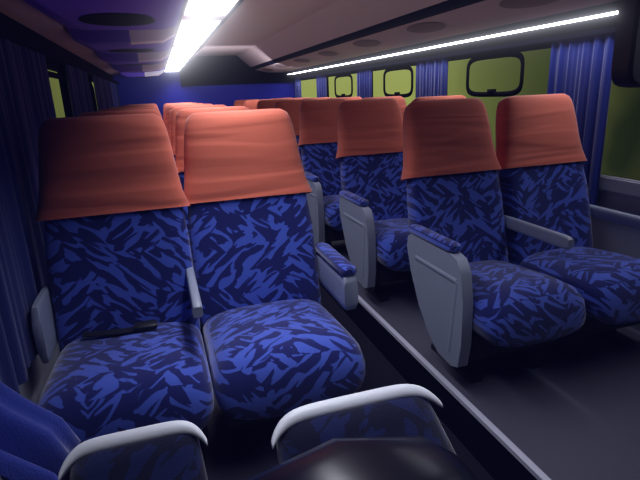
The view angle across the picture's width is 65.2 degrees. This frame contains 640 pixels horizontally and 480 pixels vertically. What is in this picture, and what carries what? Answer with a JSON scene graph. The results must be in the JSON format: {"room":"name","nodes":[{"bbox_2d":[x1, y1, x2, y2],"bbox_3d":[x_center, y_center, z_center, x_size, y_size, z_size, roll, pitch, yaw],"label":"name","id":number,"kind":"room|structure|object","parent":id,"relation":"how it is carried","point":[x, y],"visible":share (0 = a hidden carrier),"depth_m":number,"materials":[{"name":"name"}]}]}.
{"room":"bus interior","nodes":[
{"label":"bus interior","id":0,"kind":"room"},
{"bbox_2d":[0,12,112,479],"bbox_3d":[-1.592,-0.451,3.162,0.088,2.110,9.600,-7,17,-16],"label":"wall","id":1,"kind":"structure","parent":0,"point":[38,372],"depth_m":2.26,"materials":[{"name":"grey plastic"}]},
{"bbox_2d":[47,69,97,117],"bbox_3d":[-1.606,-0.690,3.090,0.001,0.684,9.580,-7,17,-16],"label":"window","id":2,"kind":"structure","parent":1,"relation":"in","point":[54,83],"depth_m":3.13,"materials":[{"name":"green glass"}]},
{"bbox_2d":[48,71,97,116],"bbox_3d":[-1.744,-0.983,3.590,0.030,0.353,5.182,-7,17,-16],"label":"window frames","id":3,"kind":"structure","parent":1,"relation":"in","point":[51,74],"depth_m":3.26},
{"bbox_2d":[0,25,615,83],"bbox_3d":[-0.273,-1.248,3.401,2.790,0.045,9.450,-7,17,-16],"label":"track","id":4,"kind":"object","parent":1,"relation":"attached to","point":[51,55],"visible":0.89,"depth_m":2.99,"materials":[{"name":"black"}]},
{"bbox_2d":[0,38,55,394],"bbox_3d":[-1.137,-0.224,1.970,0.041,1.070,1.620,-7,17,-16],"label":"curtain","id":5,"kind":"object","parent":4,"relation":"hanging from","point":[26,99],"visible":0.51,"depth_m":1.77,"materials":[{"name":"blue fabric"}]},
{"bbox_2d":[0,381,80,479],"bbox_3d":[-0.710,0.112,1.050,0.254,1.230,0.300,-7,17,-16],"label":"curtain","id":6,"kind":"object","parent":4,"relation":"hanging from","point":[35,442],"visible":0.91,"depth_m":1.18,"materials":[{"name":"blue fabric"}]},
{"bbox_2d":[64,64,93,116],"bbox_3d":[-1.743,-0.822,3.771,0.042,0.890,1.040,-7,17,-16],"label":"curtain","id":7,"kind":"object","parent":4,"relation":"hanging from","point":[77,79],"visible":0.38,"depth_m":3.52,"materials":[{"name":"blue fabric"}]},
{"bbox_2d":[92,75,120,110],"bbox_3d":[-2.508,-1.472,6.088,0.042,0.890,3.050,-7,17,-16],"label":"curtain","id":8,"kind":"object","parent":4,"relation":"hanging from","point":[106,92],"visible":0.35,"depth_m":5.40,"materials":[{"name":"blue fabric"}]},
{"bbox_2d":[295,79,301,97],"bbox_3d":[-0.344,-2.121,8.091,0.025,0.925,0.350,-7,17,-16],"label":"curtain","id":9,"kind":"object","parent":4,"relation":"hanging from","point":[298,94],"visible":0.34,"depth_m":7.97,"materials":[{"name":"blue fabric"}]},
{"bbox_2d":[316,75,326,97],"bbox_3d":[0.029,-1.802,6.953,0.029,0.925,0.430,-7,17,-16],"label":"curtain","id":10,"kind":"object","parent":4,"relation":"hanging from","point":[321,81],"visible":0.32,"depth_m":6.84,"materials":[{"name":"blue fabric"}]},
{"bbox_2d":[357,68,371,98],"bbox_3d":[0.491,-1.409,5.553,0.026,0.925,0.420,-7,17,-16],"label":"curtain","id":11,"kind":"object","parent":4,"relation":"hanging from","point":[364,76],"visible":0.3,"depth_m":5.44,"materials":[{"name":"blue fabric"}]},
{"bbox_2d":[415,57,447,97],"bbox_3d":[0.929,-1.039,4.232,0.028,0.925,0.500,-7,17,-16],"label":"curtain","id":12,"kind":"object","parent":4,"relation":"hanging from","point":[432,74],"visible":0.29,"depth_m":4.13,"materials":[{"name":"blue fabric"}]},
{"bbox_2d":[547,32,615,205],"bbox_3d":[1.407,-0.631,2.778,0.031,0.925,0.430,-7,17,-16],"label":"curtain","id":13,"kind":"object","parent":4,"relation":"hanging from","point":[580,68],"visible":0.56,"depth_m":2.67,"materials":[{"name":"blue fabric"}]},
{"bbox_2d":[113,55,295,118],"bbox_3d":[-1.699,-1.867,7.983,2.930,2.110,0.100,-7,17,-16],"label":"wall","id":14,"kind":"structure","parent":0,"point":[215,80],"depth_m":7.76,"materials":[{"name":"blue paint"}]},
{"bbox_2d":[196,0,336,55],"bbox_3d":[-0.282,-1.633,3.263,2.930,0.090,9.700,-7,17,-16],"label":"ceiling","id":15,"kind":"structure","parent":0,"point":[254,22],"depth_m":4.39,"materials":[{"name":"grey plastic"}]},
{"bbox_2d":[0,0,246,75],"bbox_3d":[-1.018,-1.382,3.091,1.230,0.257,9.600,-7,17,-16],"label":"rack","id":16,"kind":"object","parent":15,"relation":"attached to","point":[20,11],"visible":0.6,"depth_m":2.70,"materials":[{"name":"grey plastic"}]},
{"bbox_2d":[23,0,184,77],"bbox_3d":[-1.430,-1.432,3.799,0.605,0.116,8.011,-7,17,-16],"label":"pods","id":17,"kind":"object","parent":16,"relation":"attached to","point":[136,37],"visible":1,"depth_m":2.62,"materials":[{"name":"purple plastic"}]},
{"bbox_2d":[165,0,236,71],"bbox_3d":[-1.220,-1.681,4.466,0.210,0.004,6.780,-7,17,-16],"label":"tubes","id":18,"kind":"object","parent":16,"relation":"attached to","point":[190,32],"visible":0.94,"depth_m":3.00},
{"bbox_2d":[237,0,618,73],"bbox_3d":[0.597,-1.562,3.573,0.960,0.317,9.600,-7,17,-16],"label":"rack","id":19,"kind":"object","parent":15,"relation":"attached to","point":[343,31],"visible":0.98,"depth_m":3.41,"materials":[{"name":"grey plastic"}]},
{"bbox_2d":[287,11,617,74],"bbox_3d":[0.575,-1.773,4.858,0.090,0.004,7.060,-7,17,-16],"label":"tubes","id":20,"kind":"object","parent":19,"relation":"attached to","point":[615,12],"visible":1,"depth_m":3.18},
{"bbox_2d":[611,0,639,87],"bbox_3d":[1.305,-0.759,1.820,0.518,0.379,0.100,-7,17,-16],"label":"tv monitor","id":21,"kind":"object","parent":19,"relation":"attached to","point":[625,70],"visible":1,"depth_m":1.74,"materials":[{"name":"black plastic"}]},
{"bbox_2d":[62,240,639,479],"bbox_3d":[-0.198,0.327,3.841,2.910,0.280,9.700,-7,17,-16],"label":"floor","id":22,"kind":"structure","parent":0,"point":[575,419],"depth_m":2.09,"materials":[{"name":"plastic"}]},
{"bbox_2d":[31,113,213,470],"bbox_3d":[-0.698,0.193,1.744,0.564,1.202,0.814,-7,17,-16],"label":"seat","id":23,"kind":"object","parent":22,"relation":"on","point":[116,303],"visible":0.91,"depth_m":1.83,"materials":[{"name":"fabric"}]},
{"bbox_2d":[78,109,178,173],"bbox_3d":[-0.989,-0.054,2.625,0.564,1.202,0.814,-7,17,-16],"label":"seat","id":24,"kind":"object","parent":22,"relation":"on","point":[140,111],"visible":0.08,"depth_m":2.73,"materials":[{"name":"fabric"}]},
{"bbox_2d":[99,107,159,112],"bbox_3d":[-1.279,-0.301,3.506,0.564,1.202,0.814,-7,17,-16],"label":"seat","id":25,"kind":"object","parent":22,"relation":"on","point":[136,108],"visible":0.05,"depth_m":3.61,"materials":[{"name":"fabric"}]},
{"bbox_2d":[58,420,207,479],"bbox_3d":[-0.286,0.750,0.857,0.340,0.602,0.606,-7,17,-16],"label":"seat","id":26,"kind":"object","parent":22,"relation":"on","point":[170,450],"visible":1,"depth_m":0.99,"materials":[{"name":"fabric"}]},
{"bbox_2d":[110,105,158,109],"bbox_3d":[-1.570,-0.548,4.387,0.564,1.202,0.814,-7,17,-16],"label":"seat","id":27,"kind":"object","parent":22,"relation":"on","point":[151,105],"visible":0.04,"depth_m":4.50,"materials":[{"name":"fabric"}]},
{"bbox_2d":[118,105,156,106],"bbox_3d":[-1.861,-0.795,5.268,0.564,1.202,0.814,-7,17,-16],"label":"seat","id":28,"kind":"object","parent":22,"relation":"on","point":[131,105],"visible":0.04,"depth_m":5.38,"materials":[{"name":"fabric"}]},
{"bbox_2d":[164,103,189,125],"bbox_3d":[-1.654,-1.115,6.338,0.609,1.194,0.857,-7,17,-16],"label":"seat","id":29,"kind":"object","parent":22,"relation":"on","point":[166,105],"visible":0.03,"depth_m":6.41,"materials":[{"name":"fabric"}]},
{"bbox_2d":[163,102,190,121],"bbox_3d":[-1.944,-1.362,7.219,0.609,1.194,0.857,-7,17,-16],"label":"seat","id":30,"kind":"object","parent":22,"relation":"on","point":[184,102],"visible":0.04,"depth_m":7.29,"materials":[{"name":"fabric"}]},
{"bbox_2d":[166,103,202,131],"bbox_3d":[-1.363,-0.868,5.457,0.609,1.194,0.857,-7,17,-16],"label":"seat","id":31,"kind":"object","parent":22,"relation":"on","point":[168,106],"visible":0.06,"depth_m":5.52,"materials":[{"name":"fabric"}]},
{"bbox_2d":[168,104,212,142],"bbox_3d":[-1.072,-0.621,4.576,0.609,1.194,0.857,-7,17,-16],"label":"seat","id":32,"kind":"object","parent":22,"relation":"on","point":[172,106],"visible":0.07,"depth_m":4.64,"materials":[{"name":"fabric"}]},
{"bbox_2d":[171,105,226,158],"bbox_3d":[-0.781,-0.374,3.695,0.609,1.194,0.857,-7,17,-16],"label":"seat","id":33,"kind":"object","parent":22,"relation":"on","point":[175,110],"visible":0.11,"depth_m":3.76,"materials":[{"name":"fabric"}]},
{"bbox_2d":[175,106,248,262],"bbox_3d":[-0.491,-0.127,2.814,0.609,1.194,0.857,-7,17,-16],"label":"seat","id":34,"kind":"object","parent":22,"relation":"on","point":[181,117],"visible":0.15,"depth_m":2.88,"materials":[{"name":"fabric"}]},
{"bbox_2d":[233,99,258,105],"bbox_3d":[-1.010,-1.510,7.584,0.584,1.194,0.857,-7,17,-16],"label":"seat","id":35,"kind":"object","parent":22,"relation":"on","point":[236,102],"visible":0.11,"depth_m":7.67,"materials":[{"name":"fabric"}]},
{"bbox_2d":[244,99,271,109],"bbox_3d":[-0.719,-1.262,6.703,0.584,1.194,0.857,-7,17,-16],"label":"seat","id":36,"kind":"object","parent":22,"relation":"on","point":[250,104],"visible":0.12,"depth_m":6.79,"materials":[{"name":"fabric"}]},
{"bbox_2d":[257,99,288,108],"bbox_3d":[-0.428,-1.016,5.822,0.584,1.194,0.857,-7,17,-16],"label":"seat","id":37,"kind":"object","parent":22,"relation":"on","point":[262,104],"visible":0.12,"depth_m":5.91,"materials":[{"name":"fabric"}]},
{"bbox_2d":[184,108,364,454],"bbox_3d":[-0.200,0.120,1.933,0.609,1.194,0.857,-7,17,-16],"label":"seat","id":38,"kind":"object","parent":22,"relation":"on","point":[273,349],"visible":0.98,"depth_m":2.00,"materials":[{"name":"fabric"}]},
{"bbox_2d":[274,99,311,160],"bbox_3d":[-0.138,-0.768,4.941,0.584,1.194,0.857,-7,17,-16],"label":"seat","id":39,"kind":"object","parent":22,"relation":"on","point":[292,107],"visible":0.13,"depth_m":5.04,"materials":[{"name":"fabric"}]},
{"bbox_2d":[303,97,330,99],"bbox_3d":[0.100,-1.084,5.977,0.544,1.194,0.857,-7,17,-16],"label":"seat","id":40,"kind":"object","parent":22,"relation":"on","point":[319,98],"visible":0.06,"depth_m":6.10,"materials":[{"name":"fabric"}]},
{"bbox_2d":[298,99,346,245],"bbox_3d":[0.153,-0.521,4.060,0.584,1.194,0.857,-7,17,-16],"label":"seat","id":41,"kind":"object","parent":22,"relation":"on","point":[318,134],"visible":0.48,"depth_m":4.14,"materials":[{"name":"fabric"}]},
{"bbox_2d":[328,97,361,100],"bbox_3d":[0.391,-0.837,5.096,0.544,1.194,0.857,-7,17,-16],"label":"seat","id":42,"kind":"object","parent":22,"relation":"on","point":[345,98],"visible":0.06,"depth_m":5.22,"materials":[{"name":"fabric"}]},
{"bbox_2d":[247,384,478,479],"bbox_3d":[0.115,0.677,0.832,0.537,0.723,0.606,-7,17,-16],"label":"seat","id":43,"kind":"object","parent":22,"relation":"on","point":[393,432],"visible":1,"depth_m":0.94,"materials":[{"name":"plastic"}]},
{"bbox_2d":[336,98,413,301],"bbox_3d":[0.444,-0.274,3.179,0.584,1.194,0.857,-7,17,-16],"label":"seat","id":44,"kind":"object","parent":22,"relation":"on","point":[373,200],"visible":0.79,"depth_m":3.26,"materials":[{"name":"fabric"}]},
{"bbox_2d":[362,96,406,118],"bbox_3d":[0.682,-0.590,4.215,0.544,1.194,0.857,-7,17,-16],"label":"seat","id":45,"kind":"object","parent":22,"relation":"on","point":[401,101],"visible":0.12,"depth_m":4.36,"materials":[{"name":"fabric"}]},
{"bbox_2d":[411,95,465,102],"bbox_3d":[0.972,-0.343,3.334,0.544,1.194,0.857,-7,17,-16],"label":"seat","id":46,"kind":"object","parent":22,"relation":"on","point":[449,96],"visible":0.06,"depth_m":3.45,"materials":[{"name":"fabric"}]},
{"bbox_2d":[358,295,550,479],"bbox_3d":[-0.190,0.194,3.806,0.440,0.019,9.600,-7,17,-16],"label":"trim","id":47,"kind":"structure","parent":22,"relation":"on","point":[510,446],"depth_m":2.06,"materials":[{"name":"silver metal"}]},
{"bbox_2d":[401,98,585,383],"bbox_3d":[0.735,-0.027,2.298,0.584,1.194,0.857,-7,17,-16],"label":"seat","id":48,"kind":"object","parent":22,"relation":"on","point":[475,304],"visible":1,"depth_m":2.31,"materials":[{"name":"fabric"}]},
{"bbox_2d":[496,93,639,359],"bbox_3d":[1.263,-0.096,2.454,0.544,1.194,0.857,-7,17,-16],"label":"seat","id":49,"kind":"object","parent":22,"relation":"on","point":[540,155],"visible":0.86,"depth_m":2.54,"materials":[{"name":"fabric"}]},
{"bbox_2d":[296,14,639,330],"bbox_3d":[1.114,-0.801,3.957,0.088,2.110,9.600,-7,17,-16],"label":"wall","id":50,"kind":"structure","parent":0,"point":[622,194],"depth_m":2.74,"materials":[{"name":"grey plastic"}]},
{"bbox_2d":[334,51,524,97],"bbox_3d":[1.192,-1.121,3.403,0.030,0.283,6.632,-7,17,-16],"label":"window frames","id":51,"kind":"structure","parent":50,"relation":"in","point":[490,92],"depth_m":3.58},
{"bbox_2d":[301,48,639,179],"bbox_3d":[1.107,-1.042,3.888,0.001,0.684,9.580,-7,17,-16],"label":"window","id":52,"kind":"structure","parent":50,"relation":"in","point":[621,151],"depth_m":3.26,"materials":[{"name":"green glass"}]}
]}

